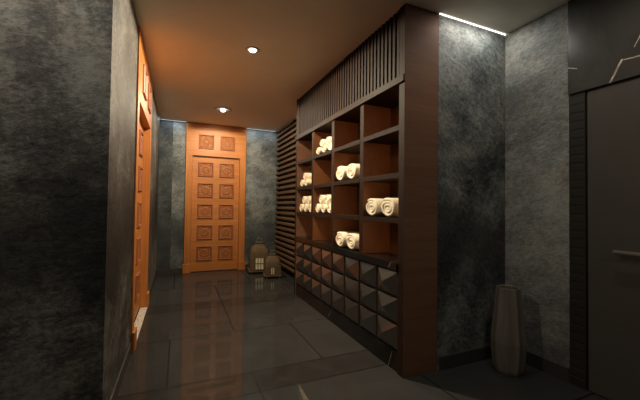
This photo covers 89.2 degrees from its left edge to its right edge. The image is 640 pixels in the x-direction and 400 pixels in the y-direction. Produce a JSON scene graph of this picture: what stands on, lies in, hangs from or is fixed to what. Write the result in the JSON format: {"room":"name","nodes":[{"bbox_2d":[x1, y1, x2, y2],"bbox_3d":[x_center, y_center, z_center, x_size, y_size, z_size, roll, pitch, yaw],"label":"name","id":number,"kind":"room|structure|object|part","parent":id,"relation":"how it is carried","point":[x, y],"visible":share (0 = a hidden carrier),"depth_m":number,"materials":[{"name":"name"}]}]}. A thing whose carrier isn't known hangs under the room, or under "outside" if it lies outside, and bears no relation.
{"room":"spa hallway","nodes":[
{"label":"spa hallway","id":0,"kind":"room"},
{"bbox_2d":[0,0,159,399],"bbox_3d":[-3.060,-0.116,3.350,2.240,2.800,4.418,1,-1,-23],"label":"wall","id":1,"kind":"structure","parent":0,"point":[68,68],"depth_m":1.69,"materials":[{"name":"stone"}]},
{"bbox_2d":[109,269,156,399],"bbox_3d":[-3.068,1.234,3.318,2.254,0.100,4.432,1,-1,-23],"label":"baseboard","id":2,"kind":"structure","parent":1,"relation":"attached to","point":[117,385],"depth_m":2.33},
{"bbox_2d":[134,307,146,338],"bbox_3d":[-1.901,1.295,3.391,0.076,0.011,1.150,1,-1,-23],"label":"door sill","id":3,"kind":"structure","parent":1,"relation":"attached to","point":[141,314],"depth_m":3.50,"materials":[{"name":"stone"}]},
{"bbox_2d":[130,26,152,352],"bbox_3d":[-1.902,-0.099,3.412,0.138,2.798,1.466,1,-1,-23],"label":"door","id":4,"kind":"structure","parent":1,"relation":"in","point":[140,295],"depth_m":3.58,"materials":[{"name":"brown wood"}]},
{"bbox_3d":[-2.035,0.957,3.623,0.020,0.275,0.275,1,-1,-23],"label":"carved panel","id":5,"kind":"part","parent":4,"relation":"part of","materials":[{"name":"brown wood"}]},
{"bbox_3d":[-2.030,0.560,3.632,0.020,0.275,0.275,1,-1,-23],"label":"carved panel","id":6,"kind":"part","parent":4,"relation":"part of","materials":[{"name":"brown wood"}]},
{"bbox_3d":[-2.025,0.163,3.640,0.020,0.275,0.275,1,-1,-23],"label":"carved panel","id":7,"kind":"part","parent":4,"relation":"part of","materials":[{"name":"brown wood"}]},
{"bbox_3d":[-2.020,-0.234,3.649,0.020,0.275,0.275,1,-1,-23],"label":"carved panel","id":8,"kind":"part","parent":4,"relation":"part of","materials":[{"name":"brown wood"}]},
{"bbox_3d":[-1.916,0.207,3.401,0.116,2.185,1.430,1,-1,-23],"label":"frame","id":9,"kind":"part","parent":4,"relation":"part of","materials":[{"name":"brown wood"}]},
{"bbox_3d":[-2.015,-0.631,3.657,0.020,0.275,0.275,1,-1,-23],"label":"carved panel","id":10,"kind":"part","parent":4,"relation":"part of","materials":[{"name":"brown wood"}]},
{"bbox_3d":[-1.898,-1.191,3.431,0.116,0.613,1.430,1,-1,-23],"label":"header panel","id":11,"kind":"part","parent":4,"relation":"part of","materials":[{"name":"brown wood"}]},
{"bbox_3d":[-1.732,-1.157,3.217,0.020,0.275,0.275,1,-1,-23],"label":"carved panel","id":12,"kind":"part","parent":4,"relation":"part of","materials":[{"name":"brown wood"}]},
{"bbox_3d":[-1.940,-1.149,3.698,0.020,0.275,0.275,1,-1,-23],"label":"carved panel","id":13,"kind":"part","parent":4,"relation":"part of","materials":[{"name":"brown wood"}]},
{"bbox_2d":[156,119,278,268],"bbox_3d":[-1.945,-0.039,6.294,2.386,2.800,0.100,1,-1,-23],"label":"wall","id":14,"kind":"structure","parent":0,"point":[260,190],"depth_m":6.00,"materials":[{"name":"stone"}]},
{"bbox_2d":[157,264,247,274],"bbox_3d":[-1.924,1.310,6.219,2.152,0.100,0.014,1,-1,-23],"label":"baseboard","id":15,"kind":"structure","parent":14,"relation":"attached to","point":[172,270],"depth_m":5.88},
{"bbox_2d":[182,122,246,273],"bbox_3d":[-1.997,-0.040,6.229,1.138,2.798,0.122,1,-1,-23],"label":"door","id":16,"kind":"structure","parent":14,"relation":"in","point":[215,175],"depth_m":6.22,"materials":[{"name":"brown wood"}]},
{"bbox_3d":[-2.192,1.008,6.138,0.275,0.275,0.020,1,-1,-23],"label":"carved panel","id":17,"kind":"part","parent":16,"relation":"part of","materials":[{"name":"brown wood"}]},
{"bbox_3d":[-2.187,0.611,6.146,0.275,0.275,0.020,1,-1,-23],"label":"carved panel","id":18,"kind":"part","parent":16,"relation":"part of","materials":[{"name":"brown wood"}]},
{"bbox_3d":[-2.182,0.214,6.154,0.275,0.275,0.020,1,-1,-23],"label":"carved panel","id":19,"kind":"part","parent":16,"relation":"part of","materials":[{"name":"brown wood"}]},
{"bbox_3d":[-2.176,-0.182,6.163,0.275,0.275,0.020,1,-1,-23],"label":"carved panel","id":20,"kind":"part","parent":16,"relation":"part of","materials":[{"name":"brown wood"}]},
{"bbox_3d":[-2.171,-0.579,6.171,0.275,0.275,0.020,1,-1,-23],"label":"carved panel","id":21,"kind":"part","parent":16,"relation":"part of","materials":[{"name":"brown wood"}]},
{"bbox_3d":[-2.142,-1.100,6.129,0.275,0.275,0.020,1,-1,-23],"label":"carved panel","id":22,"kind":"part","parent":16,"relation":"part of","materials":[{"name":"brown wood"}]},
{"bbox_3d":[-1.987,-1.132,6.262,1.102,0.613,0.100,1,-1,-23],"label":"header panel","id":23,"kind":"part","parent":16,"relation":"part of","materials":[{"name":"brown wood"}]},
{"bbox_3d":[-1.837,1.016,6.291,0.275,0.275,0.020,1,-1,-23],"label":"carved panel","id":24,"kind":"part","parent":16,"relation":"part of","materials":[{"name":"brown wood"}]},
{"bbox_3d":[-1.831,0.619,6.300,0.275,0.275,0.020,1,-1,-23],"label":"carved panel","id":25,"kind":"part","parent":16,"relation":"part of","materials":[{"name":"brown wood"}]},
{"bbox_3d":[-1.826,0.222,6.308,0.275,0.275,0.020,1,-1,-23],"label":"carved panel","id":26,"kind":"part","parent":16,"relation":"part of","materials":[{"name":"brown wood"}]},
{"bbox_3d":[-1.821,-0.175,6.317,0.275,0.275,0.020,1,-1,-23],"label":"carved panel","id":27,"kind":"part","parent":16,"relation":"part of","materials":[{"name":"brown wood"}]},
{"bbox_3d":[-1.816,-0.572,6.325,0.275,0.275,0.020,1,-1,-23],"label":"carved panel","id":28,"kind":"part","parent":16,"relation":"part of","materials":[{"name":"brown wood"}]},
{"bbox_3d":[-1.786,-1.092,6.283,0.275,0.275,0.020,1,-1,-23],"label":"carved panel","id":29,"kind":"part","parent":16,"relation":"part of","materials":[{"name":"brown wood"}]},
{"bbox_2d":[277,105,398,277],"bbox_3d":[0.019,-0.047,4.729,0.064,2.800,4.531,1,-1,-23],"label":"wall partition","id":30,"kind":"structure","parent":0,"point":[285,270],"depth_m":6.14,"materials":[{"name":"brown wood"}]},
{"bbox_2d":[132,0,568,131],"bbox_3d":[-0.810,-1.565,2.043,5.472,0.100,8.947,1,-1,-23],"label":"ceiling","id":31,"kind":"structure","parent":0,"point":[199,62],"depth_m":3.06,"materials":[{"name":"paint"}]},
{"bbox_2d":[214,106,231,111],"bbox_3d":[-1.556,-1.437,5.202,0.280,0.040,0.280,1,-1,-23],"label":"recessed light","id":32,"kind":"object","parent":31,"relation":"in","point":[221,109],"visible":1,"depth_m":5.17,"materials":[{"name":"paint"}]},
{"bbox_2d":[245,46,259,52],"bbox_3d":[-0.667,-1.478,3.211,0.140,0.020,0.140,1,-1,-23],"label":"recessed light","id":33,"kind":"object","parent":31,"relation":"in","point":[247,49],"visible":1,"depth_m":3.19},
{"bbox_2d":[116,269,608,399],"bbox_3d":[-0.847,1.334,1.981,5.472,0.100,8.947,1,-1,-23],"label":"floor","id":34,"kind":"structure","parent":0,"point":[229,334],"depth_m":2.63,"materials":[{"name":"tile"}]},
{"bbox_2d":[247,238,268,273],"bbox_3d":[-1.165,1.045,6.203,0.403,0.649,0.403,1,-1,-18],"label":"candle lantern","id":35,"kind":"object","parent":34,"relation":"on","point":[259,252],"visible":0.84,"depth_m":6.03,"materials":[{"name":"brown wood"}]},
{"bbox_2d":[263,250,281,278],"bbox_3d":[-0.845,1.130,5.763,0.302,0.469,0.302,1,-1,-15],"label":"candle lantern","id":36,"kind":"object","parent":34,"relation":"on","point":[272,266],"visible":1,"depth_m":5.64,"materials":[{"name":"brown metal"}]},
{"bbox_2d":[275,120,295,276],"bbox_3d":[-0.486,-0.040,5.742,0.053,2.777,2.039,1,-1,-23],"label":"screen","id":37,"kind":"object","parent":34,"relation":"on","point":[293,125],"visible":0.58,"depth_m":6.00,"materials":[{"name":"brown wood"}]},
{"bbox_2d":[294,3,438,377],"bbox_3d":[0.265,-0.066,3.607,0.366,2.798,2.478,1,-1,-23],"label":"shelving unit","id":38,"kind":"object","parent":34,"relation":"on","point":[382,293],"visible":0.99,"depth_m":2.86,"materials":[{"name":"brown wood"}]},
{"bbox_3d":[-0.301,0.879,4.475,0.054,0.184,0.268,1,-1,-23],"label":"pyramid panel","id":39,"kind":"part","parent":38,"relation":"part of","materials":[{"name":"brown wood"}]},
{"bbox_3d":[-0.304,1.081,4.471,0.054,0.184,0.268,1,-1,-23],"label":"pyramid panel","id":40,"kind":"part","parent":38,"relation":"part of","materials":[{"name":"brown wood"}]},
{"bbox_3d":[-0.299,0.677,4.479,0.054,0.184,0.268,1,-1,-23],"label":"pyramid panel","id":41,"kind":"part","parent":38,"relation":"part of","materials":[{"name":"brown wood"}]},
{"bbox_2d":[299,204,304,211],"bbox_3d":[-0.146,0.113,4.548,0.264,0.112,0.132,1,-1,-23],"label":"rolled towel","id":42,"kind":"object","parent":38,"relation":"on","point":[301,207],"visible":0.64,"depth_m":4.48,"materials":[{"name":"white fabric"}]},
{"bbox_2d":[302,196,307,203],"bbox_3d":[-0.103,0.006,4.479,0.264,0.112,0.132,1,-1,-23],"label":"rolled towel","id":43,"kind":"object","parent":42,"relation":"on","point":[304,200],"visible":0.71,"depth_m":4.41,"materials":[{"name":"white fabric"}]},
{"bbox_3d":[-0.197,-0.049,4.725,0.326,2.798,0.054,1,-1,-23],"label":"panel","id":44,"kind":"part","parent":38,"relation":"part of","materials":[{"name":"brown wood"}]},
{"bbox_3d":[-0.088,0.194,4.433,0.300,0.040,0.546,1,-1,-23],"label":"shelf","id":45,"kind":"part","parent":38,"relation":"part of","materials":[{"name":"brown wood"}]},
{"bbox_3d":[-0.083,-0.159,4.440,0.300,0.040,0.546,1,-1,-23],"label":"shelf","id":46,"kind":"part","parent":38,"relation":"part of","materials":[{"name":"brown wood"}]},
{"bbox_3d":[-0.078,-0.524,4.448,0.300,0.040,0.546,1,-1,-23],"label":"shelf","id":47,"kind":"part","parent":38,"relation":"part of","materials":[{"name":"brown wood"}]},
{"bbox_3d":[-0.209,0.878,4.355,0.020,0.606,0.580,1,-1,-23],"label":"cupboard door","id":48,"kind":"part","parent":38,"relation":"part of","materials":[{"name":"brown wood"}]},
{"bbox_2d":[304,204,309,211],"bbox_3d":[-0.078,0.111,4.400,0.264,0.112,0.132,1,-1,-23],"label":"rolled towel","id":49,"kind":"object","parent":38,"relation":"on","point":[306,206],"visible":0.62,"depth_m":4.33,"materials":[{"name":"white fabric"}]},
{"bbox_3d":[-0.187,1.077,4.201,0.054,0.184,0.268,1,-1,-23],"label":"pyramid panel","id":50,"kind":"part","parent":38,"relation":"part of","materials":[{"name":"brown wood"}]},
{"bbox_2d":[304,179,311,185],"bbox_3d":[-0.071,-0.234,4.392,0.264,0.096,0.132,1,-1,-23],"label":"rolled towel","id":51,"kind":"object","parent":38,"relation":"on","point":[307,182],"visible":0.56,"depth_m":4.32,"materials":[{"name":"beige fabric"}]},
{"bbox_3d":[-0.182,0.673,4.210,0.054,0.184,0.268,1,-1,-23],"label":"pyramid panel","id":52,"kind":"part","parent":38,"relation":"part of","materials":[{"name":"brown wood"}]},
{"bbox_3d":[-0.185,0.875,4.205,0.054,0.184,0.268,1,-1,-23],"label":"pyramid panel","id":53,"kind":"part","parent":38,"relation":"part of","materials":[{"name":"brown wood"}]},
{"bbox_3d":[-0.065,0.669,3.940,0.054,0.184,0.268,1,-1,-23],"label":"pyramid panel","id":54,"kind":"part","parent":38,"relation":"part of","materials":[{"name":"brown wood"}]},
{"bbox_3d":[-0.068,0.871,3.936,0.054,0.184,0.268,1,-1,-23],"label":"pyramid panel","id":55,"kind":"part","parent":38,"relation":"part of","materials":[{"name":"brown wood"}]},
{"bbox_3d":[-0.071,1.073,3.931,0.054,0.184,0.268,1,-1,-23],"label":"pyramid panel","id":56,"kind":"part","parent":38,"relation":"part of","materials":[{"name":"brown wood"}]},
{"bbox_2d":[315,204,322,212],"bbox_3d":[0.086,0.104,4.011,0.264,0.112,0.132,1,-1,-23],"label":"rolled towel","id":57,"kind":"object","parent":38,"relation":"on","point":[318,207],"visible":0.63,"depth_m":3.94,"materials":[{"name":"white fabric"}]},
{"bbox_2d":[319,195,325,203],"bbox_3d":[0.129,-0.003,3.942,0.264,0.112,0.132,1,-1,-23],"label":"rolled towel","id":58,"kind":"object","parent":57,"relation":"on","point":[322,197],"visible":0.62,"depth_m":3.87,"materials":[{"name":"beige fabric"}]},
{"bbox_2d":[316,147,323,153],"bbox_3d":[0.095,-0.601,4.026,0.264,0.089,0.132,1,-1,-23],"label":"rolled towel","id":59,"kind":"object","parent":38,"relation":"on","point":[319,149],"visible":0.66,"depth_m":3.95,"materials":[{"name":"white fabric"}]},
{"bbox_2d":[320,139,327,146],"bbox_3d":[0.138,-0.685,3.957,0.264,0.089,0.132,1,-1,-23],"label":"rolled towel","id":60,"kind":"object","parent":59,"relation":"on","point":[322,143],"visible":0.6,"depth_m":3.88,"materials":[{"name":"white fabric"}]},
{"bbox_3d":[0.151,0.185,3.882,0.300,0.040,0.526,1,-1,-23],"label":"shelf","id":61,"kind":"part","parent":38,"relation":"part of","materials":[{"name":"brown wood"}]},
{"bbox_3d":[0.155,-0.168,3.890,0.300,0.040,0.526,1,-1,-23],"label":"shelf","id":62,"kind":"part","parent":38,"relation":"part of","materials":[{"name":"brown wood"}]},
{"bbox_3d":[0.160,-0.533,3.897,0.300,0.040,0.526,1,-1,-23],"label":"shelf","id":63,"kind":"part","parent":38,"relation":"part of","materials":[{"name":"brown wood"}]},
{"bbox_3d":[0.025,0.869,3.816,0.020,0.606,0.580,1,-1,-23],"label":"cupboard door","id":64,"kind":"part","parent":38,"relation":"part of","materials":[{"name":"brown wood"}]},
{"bbox_2d":[321,204,328,212],"bbox_3d":[0.154,0.102,3.863,0.264,0.112,0.132,1,-1,-23],"label":"rolled towel","id":65,"kind":"object","parent":38,"relation":"on","point":[324,206],"visible":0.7,"depth_m":3.79,"materials":[{"name":"white fabric"}]},
{"bbox_2d":[325,195,330,203],"bbox_3d":[0.197,-0.005,3.794,0.264,0.112,0.132,1,-1,-23],"label":"rolled towel","id":66,"kind":"object","parent":65,"relation":"on","point":[328,197],"visible":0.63,"depth_m":3.73,"materials":[{"name":"white fabric"}]},
{"bbox_2d":[322,145,328,151],"bbox_3d":[0.163,-0.603,3.878,0.264,0.089,0.132,1,-1,-23],"label":"rolled towel","id":67,"kind":"object","parent":38,"relation":"on","point":[325,147],"visible":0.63,"depth_m":3.80,"materials":[{"name":"white fabric"}]},
{"bbox_3d":[0.046,1.068,3.662,0.054,0.184,0.268,1,-1,-23],"label":"pyramid panel","id":68,"kind":"part","parent":38,"relation":"part of","materials":[{"name":"brown wood"}]},
{"bbox_3d":[0.049,0.866,3.666,0.054,0.184,0.268,1,-1,-23],"label":"pyramid panel","id":69,"kind":"part","parent":38,"relation":"part of","materials":[{"name":"brown wood"}]},
{"bbox_3d":[0.051,0.664,3.670,0.054,0.184,0.268,1,-1,-23],"label":"pyramid panel","id":70,"kind":"part","parent":38,"relation":"part of","materials":[{"name":"brown wood"}]},
{"bbox_2d":[327,204,330,213],"bbox_3d":[0.223,0.100,3.715,0.264,0.112,0.132,1,-1,-23],"label":"rolled towel","id":71,"kind":"object","parent":38,"relation":"on","point":[329,205],"visible":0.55,"depth_m":3.67,"materials":[{"name":"white fabric"}]},
{"bbox_3d":[0.168,0.660,3.401,0.054,0.184,0.268,1,-1,-23],"label":"pyramid panel","id":72,"kind":"part","parent":38,"relation":"part of","materials":[{"name":"brown wood"}]},
{"bbox_3d":[0.166,0.862,3.396,0.054,0.184,0.268,1,-1,-23],"label":"pyramid panel","id":73,"kind":"part","parent":38,"relation":"part of","materials":[{"name":"brown wood"}]},
{"bbox_3d":[0.163,1.064,3.392,0.054,0.184,0.268,1,-1,-23],"label":"pyramid panel","id":74,"kind":"part","parent":38,"relation":"part of","materials":[{"name":"brown wood"}]},
{"bbox_2d":[336,166,350,180],"bbox_3d":[0.327,-0.279,3.473,0.264,0.155,0.193,1,-1,-23],"label":"rolled towel","id":75,"kind":"object","parent":38,"relation":"on","point":[341,174],"visible":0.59,"depth_m":3.40,"materials":[{"name":"beige fabric"}]},
{"bbox_3d":[0.391,0.176,3.328,0.300,0.040,0.554,1,-1,-23],"label":"shelf","id":76,"kind":"part","parent":38,"relation":"part of","materials":[{"name":"brown wood"}]},
{"bbox_3d":[0.258,0.861,3.276,0.020,0.606,0.580,1,-1,-23],"label":"cupboard door","id":77,"kind":"part","parent":38,"relation":"part of","materials":[{"name":"brown wood"}]},
{"bbox_2d":[295,236,397,270],"bbox_3d":[0.257,0.532,3.601,0.314,0.058,2.351,1,-1,-23],"label":"countertop","id":78,"kind":"structure","parent":38,"relation":"on","point":[388,260],"depth_m":3.00,"materials":[{"name":"black stone"}]},
{"bbox_3d":[0.395,-0.176,3.335,0.300,0.040,0.554,1,-1,-23],"label":"shelf","id":79,"kind":"part","parent":38,"relation":"part of","materials":[{"name":"brown wood"}]},
{"bbox_3d":[0.400,-0.541,3.343,0.300,0.040,0.554,1,-1,-23],"label":"shelf","id":80,"kind":"part","parent":38,"relation":"part of","materials":[{"name":"brown wood"}]},
{"bbox_2d":[336,231,358,246],"bbox_3d":[0.322,0.415,3.449,0.264,0.155,0.193,1,-1,-23],"label":"rolled towel","id":81,"kind":"object","parent":38,"relation":"on","point":[341,238],"visible":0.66,"depth_m":3.38,"materials":[{"name":"white fabric"}]},
{"bbox_3d":[0.180,-1.199,3.595,0.057,0.535,2.351,1,-1,-23],"label":"slat panel","id":82,"kind":"part","parent":38,"relation":"part of","materials":[{"name":"brown wood"}]},
{"bbox_3d":[0.277,-0.900,3.625,0.320,0.054,2.478,1,-1,-23],"label":"rail","id":83,"kind":"part","parent":38,"relation":"part of","materials":[{"name":"brown wood"}]},
{"bbox_3d":[0.285,0.656,3.131,0.054,0.184,0.268,1,-1,-23],"label":"pyramid panel","id":84,"kind":"part","parent":38,"relation":"part of","materials":[{"name":"brown wood"}]},
{"bbox_3d":[0.282,0.858,3.127,0.054,0.184,0.268,1,-1,-23],"label":"pyramid panel","id":85,"kind":"part","parent":38,"relation":"part of","materials":[{"name":"brown wood"}]},
{"bbox_3d":[0.280,1.060,3.122,0.054,0.184,0.268,1,-1,-23],"label":"pyramid panel","id":86,"kind":"part","parent":38,"relation":"part of","materials":[{"name":"brown wood"}]},
{"bbox_2d":[346,233,358,248],"bbox_3d":[0.420,0.412,3.238,0.264,0.155,0.193,1,-1,-23],"label":"rolled towel","id":87,"kind":"object","parent":38,"relation":"on","point":[352,241],"visible":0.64,"depth_m":3.17,"materials":[{"name":"white fabric"}]},
{"bbox_2d":[347,164,359,178],"bbox_3d":[0.425,-0.283,3.262,0.264,0.155,0.193,1,-1,-23],"label":"rolled towel","id":88,"kind":"object","parent":38,"relation":"on","point":[353,172],"visible":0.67,"depth_m":3.18,"materials":[{"name":"beige fabric"}]},
{"bbox_3d":[0.399,0.854,2.857,0.054,0.184,0.268,1,-1,-23],"label":"pyramid panel","id":89,"kind":"part","parent":38,"relation":"part of","materials":[{"name":"brown wood"}]},
{"bbox_3d":[0.396,1.056,2.853,0.054,0.184,0.268,1,-1,-23],"label":"pyramid panel","id":90,"kind":"part","parent":38,"relation":"part of","materials":[{"name":"brown wood"}]},
{"bbox_3d":[0.402,0.652,2.861,0.054,0.184,0.268,1,-1,-23],"label":"pyramid panel","id":91,"kind":"part","parent":38,"relation":"part of","materials":[{"name":"wood"}]},
{"bbox_2d":[366,198,385,215],"bbox_3d":[0.569,0.065,2.897,0.264,0.155,0.193,1,-1,-23],"label":"rolled towel","id":92,"kind":"object","parent":38,"relation":"on","point":[373,207],"visible":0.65,"depth_m":2.82,"materials":[{"name":"white fabric"}]},
{"bbox_3d":[0.417,0.159,3.676,0.020,2.034,2.350,1,-1,-23],"label":"panel","id":93,"kind":"part","parent":38,"relation":"part of","materials":[{"name":"brown wood"}]},
{"bbox_3d":[0.492,0.852,2.737,0.020,0.606,0.580,1,-1,-23],"label":"cupboard door","id":94,"kind":"part","parent":38,"relation":"part of","materials":[{"name":"brown wood"}]},
{"bbox_3d":[0.630,0.168,2.774,0.300,0.040,0.525,1,-1,-23],"label":"shelf","id":95,"kind":"part","parent":38,"relation":"part of","materials":[{"name":"brown wood"}]},
{"bbox_3d":[0.635,-0.185,2.782,0.300,0.040,0.525,1,-1,-23],"label":"shelf","id":96,"kind":"part","parent":38,"relation":"part of","materials":[{"name":"brown wood"}]},
{"bbox_3d":[0.640,-0.550,2.789,0.300,0.040,0.525,1,-1,-23],"label":"shelf","id":97,"kind":"part","parent":38,"relation":"part of","materials":[{"name":"brown wood"}]},
{"bbox_3d":[0.513,1.051,2.583,0.054,0.184,0.268,1,-1,-23],"label":"pyramid panel","id":98,"kind":"part","parent":38,"relation":"part of","materials":[{"name":"brown wood"}]},
{"bbox_3d":[0.518,0.647,2.591,0.054,0.184,0.268,1,-1,-23],"label":"pyramid panel","id":99,"kind":"part","parent":38,"relation":"part of","materials":[{"name":"brown wood"}]},
{"bbox_3d":[0.516,0.849,2.587,0.054,0.184,0.268,1,-1,-23],"label":"pyramid panel","id":100,"kind":"part","parent":38,"relation":"part of","materials":[{"name":"brown wood"}]},
{"bbox_2d":[381,198,397,216],"bbox_3d":[0.667,0.061,2.686,0.264,0.155,0.193,1,-1,-23],"label":"rolled towel","id":101,"kind":"object","parent":38,"relation":"on","point":[389,207],"visible":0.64,"depth_m":2.62,"materials":[{"name":"white fabric"}]},
{"bbox_3d":[0.762,-0.083,2.511,0.326,2.798,0.068,1,-1,-23],"label":"panel","id":102,"kind":"part","parent":38,"relation":"part of","materials":[{"name":"brown wood"}]},
{"bbox_2d":[490,285,526,376],"bbox_3d":[1.468,1.001,2.522,0.242,0.648,0.241,2,-1,-35],"label":"floor vase","id":103,"kind":"object","parent":34,"relation":"on","point":[508,339],"visible":1,"depth_m":2.44,"materials":[{"name":"ceramic"}]},
{"bbox_2d":[437,14,504,369],"bbox_3d":[1.256,-0.073,2.742,0.764,2.800,0.100,1,-1,-23],"label":"wall","id":104,"kind":"structure","parent":0,"point":[471,58],"depth_m":2.68,"materials":[{"name":"stone"}]},
{"bbox_2d":[439,345,491,369],"bbox_3d":[1.264,1.273,2.660,0.733,0.105,0.018,1,-1,-23],"label":"baseboard","id":105,"kind":"structure","parent":104,"relation":"attached to","point":[464,357],"depth_m":2.61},
{"bbox_2d":[440,13,505,34],"bbox_3d":[1.296,-1.470,2.721,0.753,0.005,0.004,1,-1,-23],"label":"led strip","id":106,"kind":"object","parent":104,"relation":"attached to","point":[440,13],"visible":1,"depth_m":2.71,"materials":[{"name":"white plastic"}]},
{"bbox_2d":[505,2,569,382],"bbox_3d":[1.754,-0.068,2.680,0.100,2.800,0.609,1,-1,-23],"label":"wall","id":107,"kind":"structure","parent":0,"point":[537,230],"depth_m":2.58,"materials":[{"name":"paint"}]},
{"bbox_2d":[525,351,568,382],"bbox_3d":[1.708,1.277,2.575,0.014,0.105,0.490,1,-1,-23],"label":"baseboard","id":108,"kind":"structure","parent":107,"relation":"attached to","point":[559,371],"depth_m":2.48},
{"bbox_3d":[2.816,-0.107,0.213,0.112,2.800,2.550,1,-1,-23],"label":"wall","id":109,"kind":"structure","parent":0,"visible":0},
{"bbox_2d":[568,0,639,399],"bbox_3d":[2.060,-0.081,1.878,0.175,2.799,1.103,1,-1,-23],"label":"door","id":110,"kind":"structure","parent":109,"relation":"in","point":[604,35],"depth_m":2.18,"materials":[{"name":"black wood"}]},
{"bbox_3d":[2.102,-1.129,1.913,0.114,0.699,1.103,1,-1,-23],"label":"header panel","id":111,"kind":"part","parent":110,"relation":"part of","materials":[{"name":"black wood"}]},
{"bbox_3d":[1.997,0.332,1.821,0.031,0.031,0.565,1,-1,-23],"label":"bar handle","id":112,"kind":"part","parent":110,"relation":"part of","materials":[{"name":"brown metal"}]},
{"bbox_3d":[0.232,-0.605,3.731,0.264,0.089,0.132,1,-1,-23],"label":"rolled towel","id":113,"kind":"object","parent":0,"visible":0},
{"bbox_2d":[325,137,331,144],"bbox_3d":[0.206,-0.688,3.809,0.264,0.089,0.132,1,-1,-23],"label":"rolled towel","id":114,"kind":"object","parent":113,"relation":"on","point":[328,139],"visible":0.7,"depth_m":3.74,"materials":[{"name":"white fabric"}]},
{"bbox_3d":[-0.136,-0.231,4.542,0.264,0.096,0.132,1,-1,-23],"label":"rolled towel","id":115,"kind":"object","parent":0,"visible":0},
{"bbox_2d":[303,173,311,178],"bbox_3d":[-0.093,-0.323,4.472,0.264,0.096,0.132,1,-1,-23],"label":"rolled towel","id":116,"kind":"object","parent":115,"relation":"on","point":[306,175],"visible":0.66,"depth_m":4.39,"materials":[{"name":"beige fabric"}]}
]}

